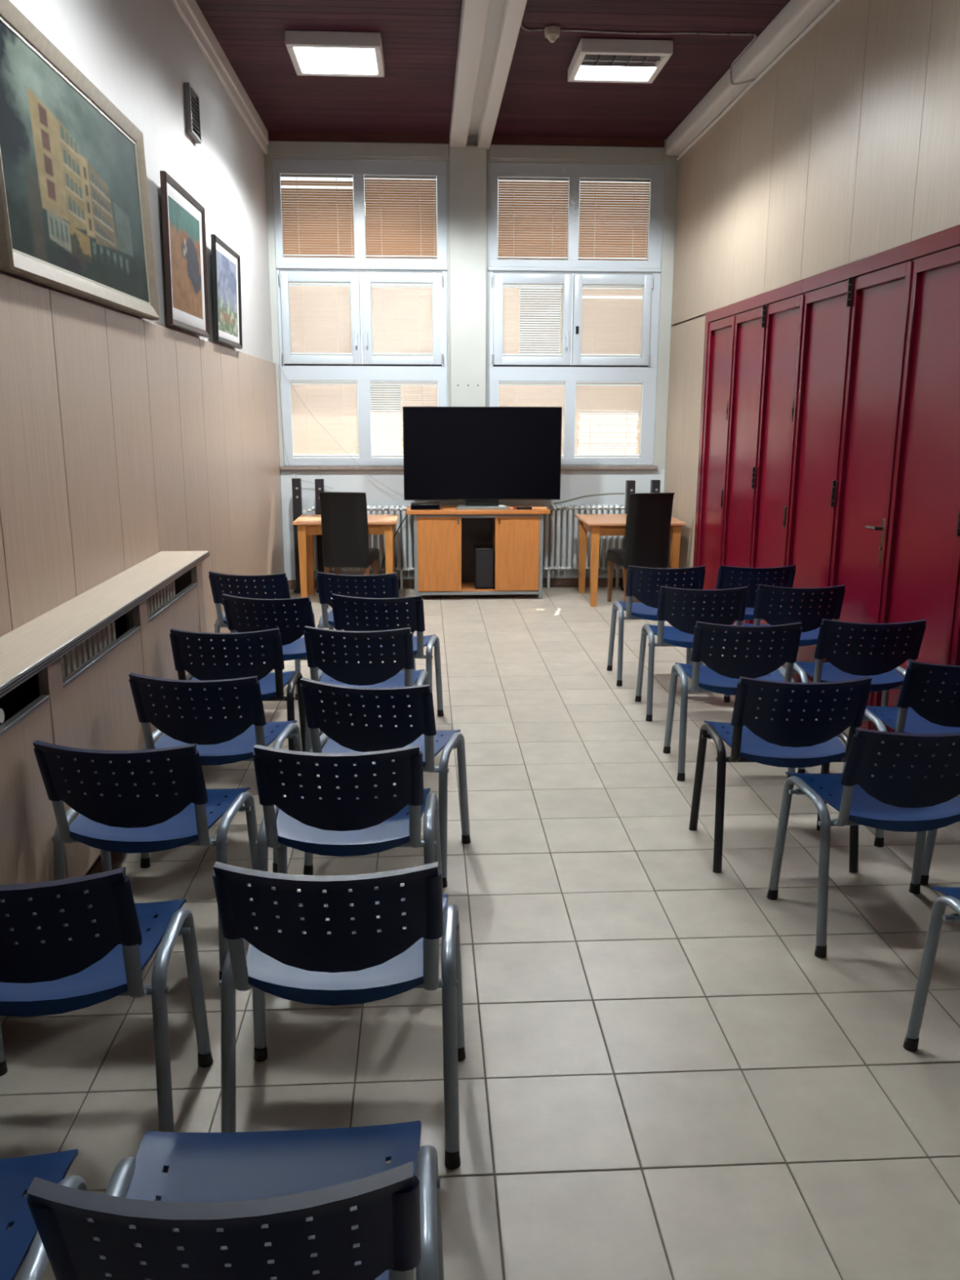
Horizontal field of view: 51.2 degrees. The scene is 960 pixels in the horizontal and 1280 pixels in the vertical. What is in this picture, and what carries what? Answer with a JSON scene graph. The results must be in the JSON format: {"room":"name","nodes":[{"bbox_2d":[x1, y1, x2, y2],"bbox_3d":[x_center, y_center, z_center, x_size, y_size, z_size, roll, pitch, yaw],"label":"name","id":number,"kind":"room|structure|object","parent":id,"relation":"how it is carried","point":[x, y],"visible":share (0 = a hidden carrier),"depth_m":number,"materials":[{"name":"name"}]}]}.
{"room":"lecture room","nodes":[
{"label":"lecture room","id":0,"kind":"room"},
{"bbox_2d":[0,0,284,664],"bbox_3d":[-1.631,-1.216,3.739,0.145,4.240,11.400,-1,13,-3],"label":"wall","id":1,"kind":"structure","parent":0,"point":[126,439],"depth_m":4.88,"materials":[{"name":"white paint"}]},
{"bbox_2d":[0,0,159,320],"bbox_3d":[-1.567,-1.799,3.980,0.067,0.861,1.830,-1,13,-3],"label":"framed painting","id":2,"kind":"object","parent":1,"relation":"attached to","point":[75,219],"visible":1,"depth_m":3.78,"materials":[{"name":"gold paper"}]},
{"bbox_2d":[160,170,209,337],"bbox_3d":[-1.649,-2.129,5.646,0.043,0.750,0.940,-1,13,-3],"label":"framed painting","id":3,"kind":"object","parent":1,"relation":"attached to","point":[184,224],"visible":1,"depth_m":5.58,"materials":[{"name":"paper"}]},
{"bbox_2d":[183,82,201,143],"bbox_3d":[-1.707,-3.129,5.960,0.034,0.265,0.260,-1,13,-3],"label":"air vent","id":4,"kind":"object","parent":1,"relation":"in","point":[192,104],"visible":1,"depth_m":5.94,"materials":[{"name":"grey metal"}]},
{"bbox_2d":[169,0,268,154],"bbox_3d":[-1.558,-3.107,3.312,0.045,0.187,11.199,-1,13,-3],"label":"trim","id":5,"kind":"structure","parent":1,"relation":"attached to","point":[188,11],"depth_m":6.73,"materials":[{"name":"white paint"}]},
{"bbox_2d":[210,234,242,348],"bbox_3d":[-1.713,-2.338,6.807,0.046,0.643,0.880,-1,13,-3],"label":"framed painting","id":6,"kind":"object","parent":1,"relation":"attached to","point":[225,262],"visible":1,"depth_m":6.76,"materials":[{"name":"black paper"}]},
{"bbox_2d":[264,135,678,580],"bbox_3d":[-0.002,-2.489,9.345,3.995,4.240,0.220,-1,13,-3],"label":"wall","id":7,"kind":"structure","parent":0,"point":[467,168],"depth_m":9.13,"materials":[{"name":"paint"}]},
{"bbox_2d":[278,364,333,488],"bbox_3d":[-1.612,-1.968,9.281,0.468,1.132,0.061,-1,13,-3],"label":"cable","id":8,"kind":"object","parent":7,"relation":"attached to","point":[278,364],"visible":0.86,"depth_m":9.28,"materials":[{"name":"grey plastic"}]},
{"bbox_2d":[279,366,402,496],"bbox_3d":[-1.284,-1.928,9.307,1.114,1.183,0.016,0,13,0],"label":"cable","id":9,"kind":"object","parent":7,"relation":"attached to","point":[279,366],"visible":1,"depth_m":9.30,"materials":[{"name":"grey plastic"}]},
{"bbox_2d":[280,466,403,470],"bbox_3d":[-1.074,-1.618,9.419,1.585,0.035,0.065,-1,13,-3],"label":"window sill","id":10,"kind":"structure","parent":7,"relation":"attached to","point":[282,468],"depth_m":9.38,"materials":[{"name":"stone"}]},
{"bbox_2d":[302,505,414,590],"bbox_3d":[-1.137,-0.872,9.521,1.052,0.805,0.112,-1,13,-3],"label":"radiator","id":11,"kind":"object","parent":7,"relation":"attached to","point":[380,509],"visible":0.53,"depth_m":9.48,"materials":[{"name":"white metal"}]},
{"bbox_2d":[271,158,448,466],"bbox_3d":[-1.065,-2.939,9.141,1.540,2.665,0.131,-1,13,-3],"label":"window","id":12,"kind":"structure","parent":7,"relation":"in","point":[338,270],"depth_m":9.09,"materials":[{"name":"grey plastic"}]},
{"bbox_2d":[280,173,355,265],"bbox_3d":[-1.447,-3.732,8.956,0.636,0.790,0.030,-1,13,-3],"label":"blind","id":13,"kind":"object","parent":12,"relation":"attached to","point":[340,243],"visible":1,"depth_m":8.95,"materials":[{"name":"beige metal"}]},
{"bbox_2d":[288,282,351,365],"bbox_3d":[-1.453,-2.872,9.141,0.552,0.731,0.030,-1,13,-3],"label":"blind","id":14,"kind":"object","parent":12,"relation":"attached to","point":[320,316],"visible":1,"depth_m":9.13,"materials":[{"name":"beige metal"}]},
{"bbox_2d":[290,381,359,457],"bbox_3d":[-1.444,-2.006,9.349,0.609,0.790,0.030,-1,13,-3],"label":"blind","id":15,"kind":"object","parent":12,"relation":"attached to","point":[335,406],"visible":1,"depth_m":9.34,"materials":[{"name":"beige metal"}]},
{"bbox_2d":[364,175,436,266],"bbox_3d":[-0.708,-3.740,8.996,0.639,0.790,0.030,-1,13,-3],"label":"blind","id":16,"kind":"object","parent":12,"relation":"attached to","point":[424,242],"visible":1,"depth_m":8.99,"materials":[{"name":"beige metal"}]},
{"bbox_2d":[371,283,432,355],"bbox_3d":[-0.711,-2.880,9.181,0.552,0.731,0.030,-1,13,-3],"label":"blind","id":17,"kind":"object","parent":12,"relation":"attached to","point":[402,313],"visible":1,"depth_m":9.17,"materials":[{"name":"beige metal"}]},
{"bbox_2d":[369,381,437,457],"bbox_3d":[-0.707,-2.063,9.378,0.628,0.690,0.030,-1,13,-3],"label":"blind","id":18,"kind":"object","parent":12,"relation":"attached to","point":[411,395],"visible":0.66,"depth_m":9.35,"materials":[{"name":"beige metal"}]},
{"bbox_2d":[287,577,641,589],"bbox_3d":[-0.050,-0.550,9.726,3.640,0.090,0.014,-1,13,-3],"label":"baseboard","id":19,"kind":"structure","parent":7,"relation":"attached to","point":[554,582],"depth_m":9.76,"materials":[{"name":"brown"}]},
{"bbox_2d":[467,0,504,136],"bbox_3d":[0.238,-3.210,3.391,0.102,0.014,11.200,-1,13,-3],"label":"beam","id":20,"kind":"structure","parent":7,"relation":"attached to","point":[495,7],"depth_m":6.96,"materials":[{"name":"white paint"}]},
{"bbox_2d":[477,0,527,149],"bbox_3d":[0.342,-3.159,3.409,0.107,0.122,11.200,-1,13,-3],"label":"beam","id":21,"kind":"structure","parent":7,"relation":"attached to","point":[513,12],"depth_m":6.75,"materials":[{"name":"white paint"}]},
{"bbox_2d":[487,161,665,465],"bbox_3d":[0.865,-2.959,9.246,1.595,2.665,0.131,-1,13,-3],"label":"window","id":22,"kind":"structure","parent":7,"relation":"in","point":[522,272],"depth_m":9.19,"materials":[{"name":"grey plastic"}]},
{"bbox_2d":[498,382,564,457],"bbox_3d":[0.486,-2.026,9.454,0.622,0.790,0.030,-1,13,-3],"label":"blind","id":23,"kind":"object","parent":22,"relation":"attached to","point":[513,395],"visible":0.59,"depth_m":9.39,"materials":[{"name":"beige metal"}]},
{"bbox_2d":[502,284,563,356],"bbox_3d":[0.486,-2.941,9.236,0.549,0.631,0.030,-1,13,-3],"label":"blind","id":24,"kind":"object","parent":22,"relation":"attached to","point":[511,296],"visible":1,"depth_m":9.24,"materials":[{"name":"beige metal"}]},
{"bbox_2d":[497,177,568,260],"bbox_3d":[0.480,-3.752,9.061,0.635,0.790,0.030,-1,13,-3],"label":"blind","id":25,"kind":"object","parent":22,"relation":"attached to","point":[509,236],"visible":1,"depth_m":9.05,"materials":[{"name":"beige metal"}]},
{"bbox_2d":[574,382,642,457],"bbox_3d":[1.213,-2.083,9.483,0.627,0.690,0.030,-1,13,-3],"label":"blind","id":26,"kind":"object","parent":22,"relation":"attached to","point":[588,397],"visible":1,"depth_m":9.47,"materials":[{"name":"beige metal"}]},
{"bbox_2d":[580,284,643,366],"bbox_3d":[1.220,-2.900,9.287,0.563,0.731,0.030,-1,13,-3],"label":"blind","id":27,"kind":"object","parent":22,"relation":"attached to","point":[608,326],"visible":1,"depth_m":9.28,"materials":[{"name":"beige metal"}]},
{"bbox_2d":[577,177,650,264],"bbox_3d":[1.216,-3.760,9.101,0.637,0.790,0.030,-1,13,-3],"label":"blind","id":28,"kind":"object","parent":22,"relation":"attached to","point":[592,233],"visible":1,"depth_m":9.09,"materials":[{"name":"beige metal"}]},
{"bbox_2d":[560,465,657,469],"bbox_3d":[0.873,-1.638,9.525,1.635,0.035,0.065,-1,13,-3],"label":"window sill","id":29,"kind":"structure","parent":7,"relation":"attached to","point":[562,467],"depth_m":9.52,"materials":[{"name":"stone"}]},
{"bbox_2d":[0,586,959,1279],"bbox_3d":[0.307,0.782,4.304,3.995,0.100,11.400,-1,13,-3],"label":"floor","id":30,"kind":"structure","parent":0,"point":[662,1075],"depth_m":2.82,"materials":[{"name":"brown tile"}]},
{"bbox_2d":[0,1148,87,1279],"bbox_3d":[-0.880,0.993,1.423,0.560,0.767,0.529,-1,13,-6],"label":"chair","id":31,"kind":"object","parent":30,"relation":"on","point":[22,1237],"visible":0.59,"depth_m":1.56,"materials":[{"name":"blue plastic"}]},
{"bbox_2d":[0,551,211,900],"bbox_3d":[-1.389,0.481,3.195,0.243,0.973,4.162,-1,13,-3],"label":"radiator cover","id":32,"kind":"object","parent":30,"relation":"on","point":[93,707],"depth_m":3.35,"materials":[{"name":"laminate"}]},
{"bbox_2d":[0,708,4,723],"bbox_3d":[-1.280,0.198,2.704,0.013,0.039,0.046,-1,13,-3],"label":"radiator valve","id":33,"kind":"object","parent":32,"relation":"attached to","point":[2,713],"visible":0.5,"depth_m":2.68,"materials":[{"name":"white plastic"}]},
{"bbox_2d":[0,551,207,685],"bbox_3d":[-1.391,0.021,3.089,0.236,0.027,4.160,-1,13,-3],"label":"shelf","id":34,"kind":"object","parent":32,"relation":"attached to","point":[28,649],"depth_m":3.50,"materials":[{"name":"laminate"}]},
{"bbox_2d":[0,866,213,1173],"bbox_3d":[-0.962,0.793,2.298,0.560,0.767,0.529,-1,13,-4],"label":"chair","id":35,"kind":"object","parent":30,"relation":"on","point":[64,953],"visible":0.97,"depth_m":2.12,"materials":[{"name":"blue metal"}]},
{"bbox_2d":[32,740,257,980],"bbox_3d":[-1.007,0.615,3.084,0.560,0.767,0.529,1,13,3],"label":"chair","id":36,"kind":"object","parent":30,"relation":"on","point":[145,816],"visible":0.96,"depth_m":2.87,"materials":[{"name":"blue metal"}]},
{"bbox_2d":[128,672,302,872],"bbox_3d":[-0.990,0.450,3.807,0.560,0.767,0.529,1,13,5],"label":"chair","id":37,"kind":"object","parent":30,"relation":"on","point":[220,740],"visible":0.81,"depth_m":3.58,"materials":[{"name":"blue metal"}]},
{"bbox_2d":[26,1120,444,1279],"bbox_3d":[-0.323,0.976,1.503,0.560,0.767,0.529,-1,13,-3],"label":"chair","id":38,"kind":"object","parent":30,"relation":"on","point":[314,1204],"visible":1,"depth_m":1.25,"materials":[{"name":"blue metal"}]},
{"bbox_2d":[168,627,305,751],"bbox_3d":[-1.095,0.280,4.555,0.557,0.767,0.529,0,13,-2],"label":"chair","id":39,"kind":"object","parent":30,"relation":"on","point":[272,685],"visible":0.69,"depth_m":4.31,"materials":[{"name":"blue plastic"}]},
{"bbox_2d":[208,571,315,700],"bbox_3d":[-1.310,-0.061,6.049,0.560,0.767,0.529,2,13,8],"label":"chair","id":40,"kind":"object","parent":30,"relation":"on","point":[280,582],"visible":0.38,"depth_m":5.78,"materials":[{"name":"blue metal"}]},
{"bbox_2d":[222,593,333,735],"bbox_3d":[-1.042,0.105,5.324,0.560,0.767,0.529,2,13,10],"label":"chair","id":41,"kind":"object","parent":30,"relation":"on","point":[293,645],"visible":0.37,"depth_m":5.06,"materials":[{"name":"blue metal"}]},
{"bbox_2d":[291,478,302,592],"bbox_3d":[-1.694,-0.971,9.361,0.120,1.066,0.079,-1,13,-3],"label":"tower speaker","id":42,"kind":"object","parent":30,"relation":"on","point":[296,482],"visible":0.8,"depth_m":9.29},
{"bbox_2d":[315,478,324,592],"bbox_3d":[-1.485,-0.970,9.373,0.120,1.060,0.079,-1,13,-3],"label":"tower speaker","id":43,"kind":"object","parent":30,"relation":"on","point":[319,482],"visible":0.49,"depth_m":9.34},
{"bbox_2d":[212,861,465,1169],"bbox_3d":[-0.316,0.785,2.341,0.560,0.767,0.529,0,13,0],"label":"chair","id":44,"kind":"object","parent":30,"relation":"on","point":[337,945],"visible":1,"depth_m":2.13,"materials":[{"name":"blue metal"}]},
{"bbox_2d":[292,514,398,597],"bbox_3d":[-1.188,-0.732,9.059,0.900,0.737,0.655,-1,13,-3],"label":"wooden table","id":45,"kind":"object","parent":30,"relation":"on","point":[308,525],"visible":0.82,"depth_m":8.77,"materials":[{"name":"brown wood"}]},
{"bbox_2d":[252,744,443,893],"bbox_3d":[-0.397,0.620,3.066,0.560,0.767,0.529,0,13,0],"label":"chair","id":46,"kind":"object","parent":30,"relation":"on","point":[348,820],"visible":0.95,"depth_m":2.84,"materials":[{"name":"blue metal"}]},
{"bbox_2d":[318,492,379,608],"bbox_3d":[-1.137,-0.806,8.779,0.420,1.005,0.513,1,13,6],"label":"dining chair","id":47,"kind":"object","parent":30,"relation":"on","point":[344,515],"visible":0.91,"depth_m":8.55,"materials":[{"name":"black leather"}]},
{"bbox_2d":[316,571,415,671],"bbox_3d":[-0.695,-0.061,6.056,0.560,0.767,0.529,1,13,4],"label":"chair","id":48,"kind":"object","parent":30,"relation":"on","point":[390,582],"visible":0.4,"depth_m":5.78,"materials":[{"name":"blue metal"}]},
{"bbox_2d":[303,626,429,775],"bbox_3d":[-0.515,0.272,4.595,0.560,0.767,0.529,1,13,3],"label":"chair","id":49,"kind":"object","parent":30,"relation":"on","point":[364,673],"visible":0.73,"depth_m":4.35,"materials":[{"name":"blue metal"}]},
{"bbox_2d":[300,677,471,888],"bbox_3d":[-0.356,0.471,3.721,0.560,0.767,0.529,3,13,11],"label":"chair","id":50,"kind":"object","parent":30,"relation":"on","point":[343,736],"visible":0.87,"depth_m":3.49,"materials":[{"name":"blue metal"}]},
{"bbox_2d":[331,593,444,716],"bbox_3d":[-0.503,0.099,5.353,0.560,0.767,0.529,1,13,5],"label":"chair","id":51,"kind":"object","parent":30,"relation":"on","point":[415,606],"visible":0.61,"depth_m":5.10,"materials":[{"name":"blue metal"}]},
{"bbox_2d":[406,505,550,599],"bbox_3d":[-0.026,-0.810,9.241,1.284,0.812,0.485,-1,13,-3],"label":"tv cabinet","id":52,"kind":"object","parent":30,"relation":"on","point":[445,538],"visible":0.96,"depth_m":9.04,"materials":[{"name":"brown wood"}]},
{"bbox_2d":[379,515,407,574],"bbox_3d":[-0.789,-0.858,9.451,0.326,0.795,0.019,-1,13,-3],"label":"cable","id":53,"kind":"object","parent":52,"relation":"hanging from","point":[406,515],"visible":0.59,"depth_m":9.42,"materials":[{"name":"black plastic"}]},
{"bbox_2d":[410,502,439,509],"bbox_3d":[-0.495,-1.213,9.063,0.260,0.050,0.222,-1,13,-3],"label":"media box","id":54,"kind":"object","parent":52,"relation":"on","point":[414,505],"visible":1,"depth_m":8.96,"materials":[{"name":"black plastic"}]},
{"bbox_2d":[402,406,562,509],"bbox_3d":[0.024,-1.641,9.036,1.424,0.900,0.222,-1,13,-3],"label":"television","id":55,"kind":"object","parent":52,"relation":"on","point":[481,456],"visible":1,"depth_m":9.02,"materials":[{"name":"black plastic"}]},
{"bbox_2d":[474,544,493,588],"bbox_3d":[0.036,-0.675,9.227,0.170,0.370,0.278,-1,13,-3],"label":"subwoofer","id":56,"kind":"object","parent":52,"relation":"on","point":[483,553],"visible":1,"depth_m":9.10,"materials":[{"name":"black plastic"}]},
{"bbox_2d":[476,551,493,586],"bbox_3d":[0.043,-0.645,9.096,0.150,0.330,0.008,-1,13,-3],"label":"grille","id":57,"kind":"object","parent":56,"relation":"attached to","point":[484,558],"depth_m":9.09,"materials":[{"name":"black fabric"}]},
{"bbox_2d":[515,506,532,509],"bbox_3d":[0.397,-1.188,9.027,0.140,0.022,0.044,-3,13,-14],"label":"remote control","id":58,"kind":"object","parent":52,"relation":"on","point":[517,508],"visible":1,"depth_m":9.01,"materials":[{"name":"black plastic"}]},
{"bbox_2d":[539,504,625,588],"bbox_3d":[0.998,-0.894,9.637,0.940,0.805,0.112,-1,13,-3],"label":"radiator","id":59,"kind":"object","parent":30,"relation":"on","point":[581,508],"visible":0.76,"depth_m":9.59,"materials":[{"name":"white metal"}]},
{"bbox_2d":[620,480,635,591],"bbox_3d":[1.414,-0.988,9.515,0.120,1.043,0.079,-1,13,-3],"label":"tower speaker","id":60,"kind":"object","parent":30,"relation":"on","point":[630,484],"visible":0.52,"depth_m":9.40},
{"bbox_2d":[553,492,624,504],"bbox_3d":[1.027,-1.333,9.444,0.669,0.114,0.042,0,13,0],"label":"cable","id":61,"kind":"object","parent":60,"relation":"attached to","point":[622,493],"visible":1,"depth_m":9.44,"materials":[{"name":"grey plastic"}]},
{"bbox_2d":[626,481,635,506],"bbox_3d":[1.416,-1.024,9.477,0.072,0.931,0.005,-1,13,-3],"label":"grille","id":62,"kind":"object","parent":60,"relation":"attached to","point":[630,485],"depth_m":9.39,"materials":[{"name":"black fabric"}]},
{"bbox_2d":[574,514,686,606],"bbox_3d":[1.333,-0.736,9.096,0.857,0.737,0.790,-1,13,-3],"label":"wooden table","id":63,"kind":"object","parent":30,"relation":"on","point":[597,525],"visible":0.69,"depth_m":8.75,"materials":[{"name":"brown wood"}]},
{"bbox_2d":[606,493,675,602],"bbox_3d":[1.389,-0.794,8.751,0.420,1.005,0.513,-3,13,-13],"label":"dining chair","id":64,"kind":"object","parent":30,"relation":"on","point":[649,515],"visible":0.88,"depth_m":8.53,"materials":[{"name":"black leather"}]},
{"bbox_2d":[648,480,660,585],"bbox_3d":[1.649,-0.992,9.528,0.120,1.047,0.079,-1,13,-3],"label":"tower speaker","id":65,"kind":"object","parent":30,"relation":"on","point":[655,484],"visible":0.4,"depth_m":9.40},
{"bbox_2d":[606,565,705,686],"bbox_3d":[1.124,-0.121,6.332,0.560,0.767,0.529,0,13,-1],"label":"chair","id":66,"kind":"object","parent":30,"relation":"on","point":[647,610],"visible":0.57,"depth_m":6.10,"materials":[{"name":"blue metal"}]},
{"bbox_2d":[635,586,748,721],"bbox_3d":[1.194,0.043,5.613,0.560,0.767,0.529,0,13,1],"label":"chair","id":67,"kind":"object","parent":30,"relation":"on","point":[681,633],"visible":0.69,"depth_m":5.38,"materials":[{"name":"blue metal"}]},
{"bbox_2d":[662,621,802,781],"bbox_3d":[1.193,0.248,4.714,0.560,0.767,0.529,1,13,2],"label":"chair","id":68,"kind":"object","parent":30,"relation":"on","point":[721,674],"visible":0.91,"depth_m":4.49,"materials":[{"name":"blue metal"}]},
{"bbox_2d":[691,564,795,665],"bbox_3d":[1.680,-0.127,6.363,0.560,0.767,0.529,0,13,-1],"label":"chair","id":69,"kind":"object","parent":30,"relation":"on","point":[725,572],"visible":0.23,"depth_m":6.08,"materials":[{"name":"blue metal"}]},
{"bbox_2d":[688,676,871,872],"bbox_3d":[1.136,0.457,3.794,0.557,0.767,0.529,0,13,0],"label":"chair","id":70,"kind":"object","parent":30,"relation":"on","point":[793,742],"visible":0.95,"depth_m":3.58,"materials":[{"name":"black paint"}]},
{"bbox_2d":[724,584,845,710],"bbox_3d":[1.732,0.031,5.672,0.560,0.767,0.529,0,13,1],"label":"chair","id":71,"kind":"object","parent":30,"relation":"on","point":[811,622],"visible":0.39,"depth_m":5.42,"materials":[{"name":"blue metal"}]},
{"bbox_2d":[782,618,926,773],"bbox_3d":[1.766,0.235,4.775,0.560,0.767,0.529,0,13,1],"label":"chair","id":72,"kind":"object","parent":30,"relation":"on","point":[883,668],"visible":0.75,"depth_m":4.54,"materials":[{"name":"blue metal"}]},
{"bbox_2d":[766,727,959,958],"bbox_3d":[1.312,0.583,3.242,0.560,0.767,0.529,-1,13,-5],"label":"chair","id":73,"kind":"object","parent":30,"relation":"on","point":[919,797],"visible":1,"depth_m":3.06,"materials":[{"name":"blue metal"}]},
{"bbox_2d":[842,660,959,847],"bbox_3d":[1.826,0.405,4.027,0.560,0.767,0.529,0,13,-1],"label":"chair","id":74,"kind":"object","parent":30,"relation":"on","point":[912,714],"visible":0.59,"depth_m":3.80,"materials":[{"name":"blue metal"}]},
{"bbox_2d":[920,828,937,884],"bbox_3d":[1.885,0.560,3.347,0.560,0.767,0.529,-1,13,-3],"label":"chair leg","id":75,"kind":"object","parent":30,"relation":"on","point":[931,834],"visible":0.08,"depth_m":3.60,"materials":[{"name":"silver metal"}]},
{"bbox_2d":[902,886,959,1052],"bbox_3d":[1.441,0.773,2.409,0.560,0.767,0.529,-1,13,-5],"label":"chair","id":76,"kind":"object","parent":30,"relation":"on","point":[951,898],"visible":1,"depth_m":2.61,"materials":[{"name":"silver metal"}]},
{"bbox_2d":[195,0,790,146],"bbox_3d":[0.315,-3.232,3.391,3.995,0.187,11.400,-1,13,-3],"label":"ceiling","id":77,"kind":"structure","parent":0,"point":[412,103],"depth_m":7.13,"materials":[{"name":"red wood"}]},
{"bbox_2d":[284,30,384,77],"bbox_3d":[-0.958,-3.920,6.716,0.610,0.085,0.610,-1,13,-3],"label":"ceiling light","id":78,"kind":"object","parent":77,"relation":"attached to","point":[312,53],"visible":1,"depth_m":6.61,"materials":[{"name":"white paint"}]},
{"bbox_2d":[449,0,489,147],"bbox_3d":[0.114,-3.156,3.397,0.147,0.122,11.200,-1,13,-3],"label":"beam","id":79,"kind":"structure","parent":77,"relation":"attached to","point":[474,13],"depth_m":6.72,"materials":[{"name":"white paint"}]},
{"bbox_2d":[544,26,559,42],"bbox_3d":[0.459,-3.843,6.372,0.099,0.075,0.099,-1,13,-3],"label":"smoke detector","id":80,"kind":"object","parent":77,"relation":"attached to","point":[552,33],"visible":1,"depth_m":6.34,"materials":[{"name":"beige plastic"}]},
{"bbox_2d":[567,38,673,83],"bbox_3d":[0.943,-3.945,6.839,0.610,0.085,0.610,-1,13,-3],"label":"ceiling light","id":81,"kind":"object","parent":77,"relation":"attached to","point":[593,60],"visible":1,"depth_m":6.73,"materials":[{"name":"white paint"}]},
{"bbox_2d":[520,23,756,84],"bbox_3d":[1.072,-3.811,6.436,1.792,0.163,0.543,-6,14,-24],"label":"cable","id":82,"kind":"object","parent":77,"relation":"attached to","point":[522,26],"visible":0.94,"depth_m":6.42,"materials":[{"name":"grey plastic"}]},
{"bbox_2d":[663,0,959,585],"bbox_3d":[2.193,-1.256,3.947,0.225,4.240,11.400,-1,13,-3],"label":"wall","id":83,"kind":"structure","parent":0,"point":[846,150],"depth_m":5.85,"materials":[{"name":"white paint"}]},
{"bbox_2d":[666,0,839,159],"bbox_3d":[2.067,-3.162,3.506,0.205,0.152,11.200,-1,13,-3],"label":"trim","id":84,"kind":"structure","parent":83,"relation":"attached to","point":[797,15],"depth_m":6.74,"materials":[{"name":"white paint"}]},
{"bbox_2d":[693,225,959,796],"bbox_3d":[2.006,-0.829,5.646,0.141,2.452,5.698,-1,13,-3],"label":"door","id":85,"kind":"structure","parent":83,"relation":"in","point":[829,443],"depth_m":5.46,"materials":[{"name":"red metal"}]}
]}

